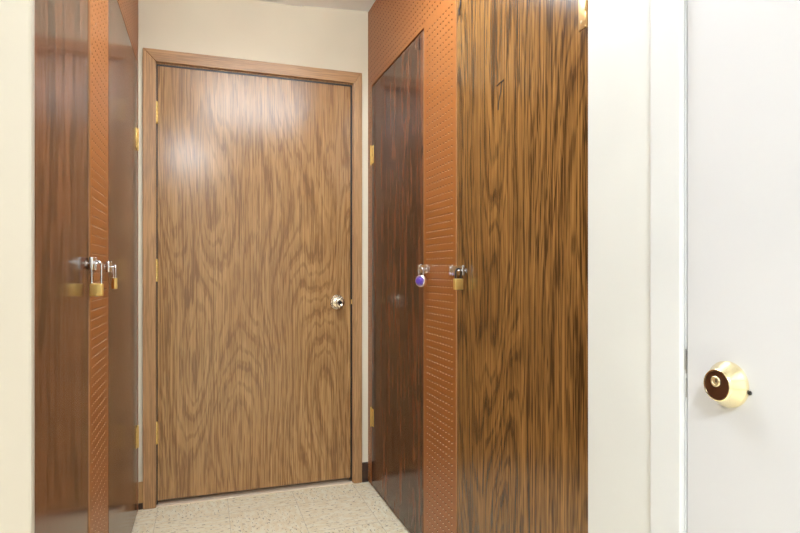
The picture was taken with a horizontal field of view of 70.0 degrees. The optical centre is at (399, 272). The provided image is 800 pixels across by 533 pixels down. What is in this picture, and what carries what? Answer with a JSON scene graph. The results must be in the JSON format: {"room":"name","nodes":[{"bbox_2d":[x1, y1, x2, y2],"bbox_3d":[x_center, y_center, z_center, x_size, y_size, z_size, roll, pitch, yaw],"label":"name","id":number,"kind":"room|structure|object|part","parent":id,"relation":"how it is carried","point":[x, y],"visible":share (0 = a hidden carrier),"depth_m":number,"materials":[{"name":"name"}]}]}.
{"room":"storage locker hallway","nodes":[
{"label":"storage locker hallway","id":0,"kind":"room"},
{"bbox_2d":[0,0,34,532],"bbox_3d":[-1.419,-0.171,0.538,1.864,2.500,0.030,0,0,-19],"label":"wall","id":1,"kind":"structure","parent":0,"point":[17,17],"depth_m":0.82,"materials":[{"name":"beige paint"}]},
{"bbox_2d":[138,0,367,503],"bbox_3d":[-0.705,-0.171,2.828,2.400,2.500,0.110,0,0,-19],"label":"wall","id":2,"kind":"structure","parent":0,"point":[256,30],"depth_m":2.78,"materials":[{"name":"beige paint"}]},
{"bbox_2d":[138,481,142,509],"bbox_3d":[-1.181,1.016,2.602,0.018,0.125,0.010,0,0,-19],"label":"baseboard","id":3,"kind":"structure","parent":2,"relation":"attached to","point":[140,484],"depth_m":2.60,"materials":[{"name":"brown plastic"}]},
{"bbox_2d":[143,48,361,508],"bbox_3d":[-0.700,0.029,2.818,1.030,2.101,0.122,0,0,-19],"label":"door frame","id":4,"kind":"structure","parent":2,"relation":"attached to","point":[152,58],"depth_m":2.65,"materials":[{"name":"brown wood"}]},
{"bbox_2d":[156,66,352,507],"bbox_3d":[-0.689,0.064,2.791,0.931,2.030,0.172,0,0,-19],"label":"door","id":5,"kind":"structure","parent":2,"relation":"in","point":[253,261],"depth_m":2.77,"materials":[{"name":"brown wood"}]},
{"bbox_3d":[-0.304,0.151,2.863,0.045,0.045,0.060,0,0,-19],"label":"knob","id":6,"kind":"part","parent":5,"relation":"part of","materials":[{"name":"silver metal"}]},
{"bbox_2d":[362,462,367,481],"bbox_3d":[-0.180,1.029,2.942,0.034,0.100,0.014,0,0,-19],"label":"baseboard","id":7,"kind":"structure","parent":2,"relation":"attached to","point":[364,464],"depth_m":2.94,"materials":[{"name":"brown plastic"}]},
{"bbox_2d":[132,481,409,532],"bbox_3d":[-0.416,1.109,0.211,3.550,0.060,5.269,0,0,-19],"label":"floor","id":8,"kind":"structure","parent":0,"point":[355,507],"depth_m":2.54,"materials":[{"name":"tile"}]},
{"bbox_2d":[35,0,138,532],"bbox_3d":[-1.111,-0.120,1.645,0.532,2.394,1.862,0,0,-19],"label":"tall cabinet","id":9,"kind":"object","parent":8,"relation":"on","point":[87,130],"visible":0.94,"depth_m":1.44,"materials":[{"name":"brown wood"}]},
{"bbox_3d":[-0.724,0.067,1.201,0.018,2.003,0.622,0,0,-19],"label":"locker door","id":10,"kind":"part","parent":9,"relation":"part of","materials":[{"name":"brown wood"}]},
{"bbox_2d":[89,260,103,295],"bbox_3d":[-0.783,0.015,1.476,0.031,0.093,0.015,0,0,-13],"label":"padlock","id":11,"kind":"object","parent":9,"relation":"hanging from","point":[94,289],"visible":1,"depth_m":1.47,"materials":[{"name":"gold metal"}]},
{"bbox_2d":[111,264,116,288],"bbox_3d":[-0.864,0.013,1.728,0.026,0.076,0.011,0,0,43],"label":"padlock","id":12,"kind":"object","parent":9,"relation":"hanging from","point":[113,279],"visible":0.99,"depth_m":1.72,"materials":[{"name":"gold metal"}]},
{"bbox_3d":[-1.046,0.067,2.155,0.018,2.003,0.789,0,0,-19],"label":"locker door","id":13,"kind":"part","parent":9,"relation":"part of","materials":[{"name":"brown wood"}]},
{"bbox_2d":[368,0,587,532],"bbox_3d":[0.356,-0.133,2.148,0.536,2.420,1.862,0,0,-19],"label":"tall cabinet","id":14,"kind":"object","parent":8,"relation":"on","point":[478,109],"visible":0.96,"depth_m":1.78,"materials":[{"name":"brown wood"}]},
{"bbox_3d":[-0.018,0.067,2.546,0.018,2.003,0.716,0,0,-19],"label":"locker door","id":15,"kind":"part","parent":14,"relation":"part of","materials":[{"name":"brown wood"}]},
{"bbox_2d":[415,267,426,286],"bbox_3d":[0.076,0.017,2.142,0.044,0.075,0.028,0,0,37],"label":"padlock","id":16,"kind":"object","parent":14,"relation":"hanging from","point":[421,280],"visible":1,"depth_m":2.13,"materials":[{"name":"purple metal"}]},
{"bbox_2d":[453,268,462,289],"bbox_3d":[0.189,0.021,1.853,0.031,0.071,0.015,0,0,-26],"label":"padlock","id":17,"kind":"object","parent":14,"relation":"hanging from","point":[457,283],"visible":1,"depth_m":1.85,"materials":[{"name":"gold metal"}]},
{"bbox_3d":[0.313,0.067,1.595,0.018,2.003,0.695,0,0,-19],"label":"locker door","id":18,"kind":"part","parent":14,"relation":"part of","materials":[{"name":"brown wood"}]},
{"bbox_2d":[259,0,375,11],"bbox_3d":[-0.416,-1.381,0.211,3.550,0.120,5.269,0,0,-19],"label":"ceiling","id":19,"kind":"structure","parent":0,"point":[359,5],"depth_m":2.84,"materials":[{"name":"white paint"}]},
{"bbox_2d":[588,0,650,532],"bbox_3d":[0.975,-0.171,-0.361,0.120,2.500,3.284,0,0,-19],"label":"wall","id":20,"kind":"structure","parent":0,"point":[619,31],"depth_m":1.09,"materials":[{"name":"white paint"}]},
{"bbox_2d":[651,0,686,532],"bbox_3d":[0.652,0.021,0.564,0.131,2.115,0.955,0,0,-19],"label":"door frame","id":21,"kind":"structure","parent":20,"relation":"attached to","point":[668,17],"depth_m":0.96,"materials":[{"name":"white paint"}]},
{"bbox_3d":[0.481,0.165,0.939,0.032,0.079,0.004,0,0,-19],"label":"strike plate","id":22,"kind":"part","parent":21,"relation":"part of","materials":[{"name":"silver metal"}]},
{"bbox_2d":[687,0,799,532],"bbox_3d":[0.608,0.051,0.549,0.068,2.035,0.816,0,0,-19],"label":"door","id":23,"kind":"structure","parent":20,"relation":"in","point":[743,56],"depth_m":0.83,"materials":[{"name":"white paint"}]}
]}

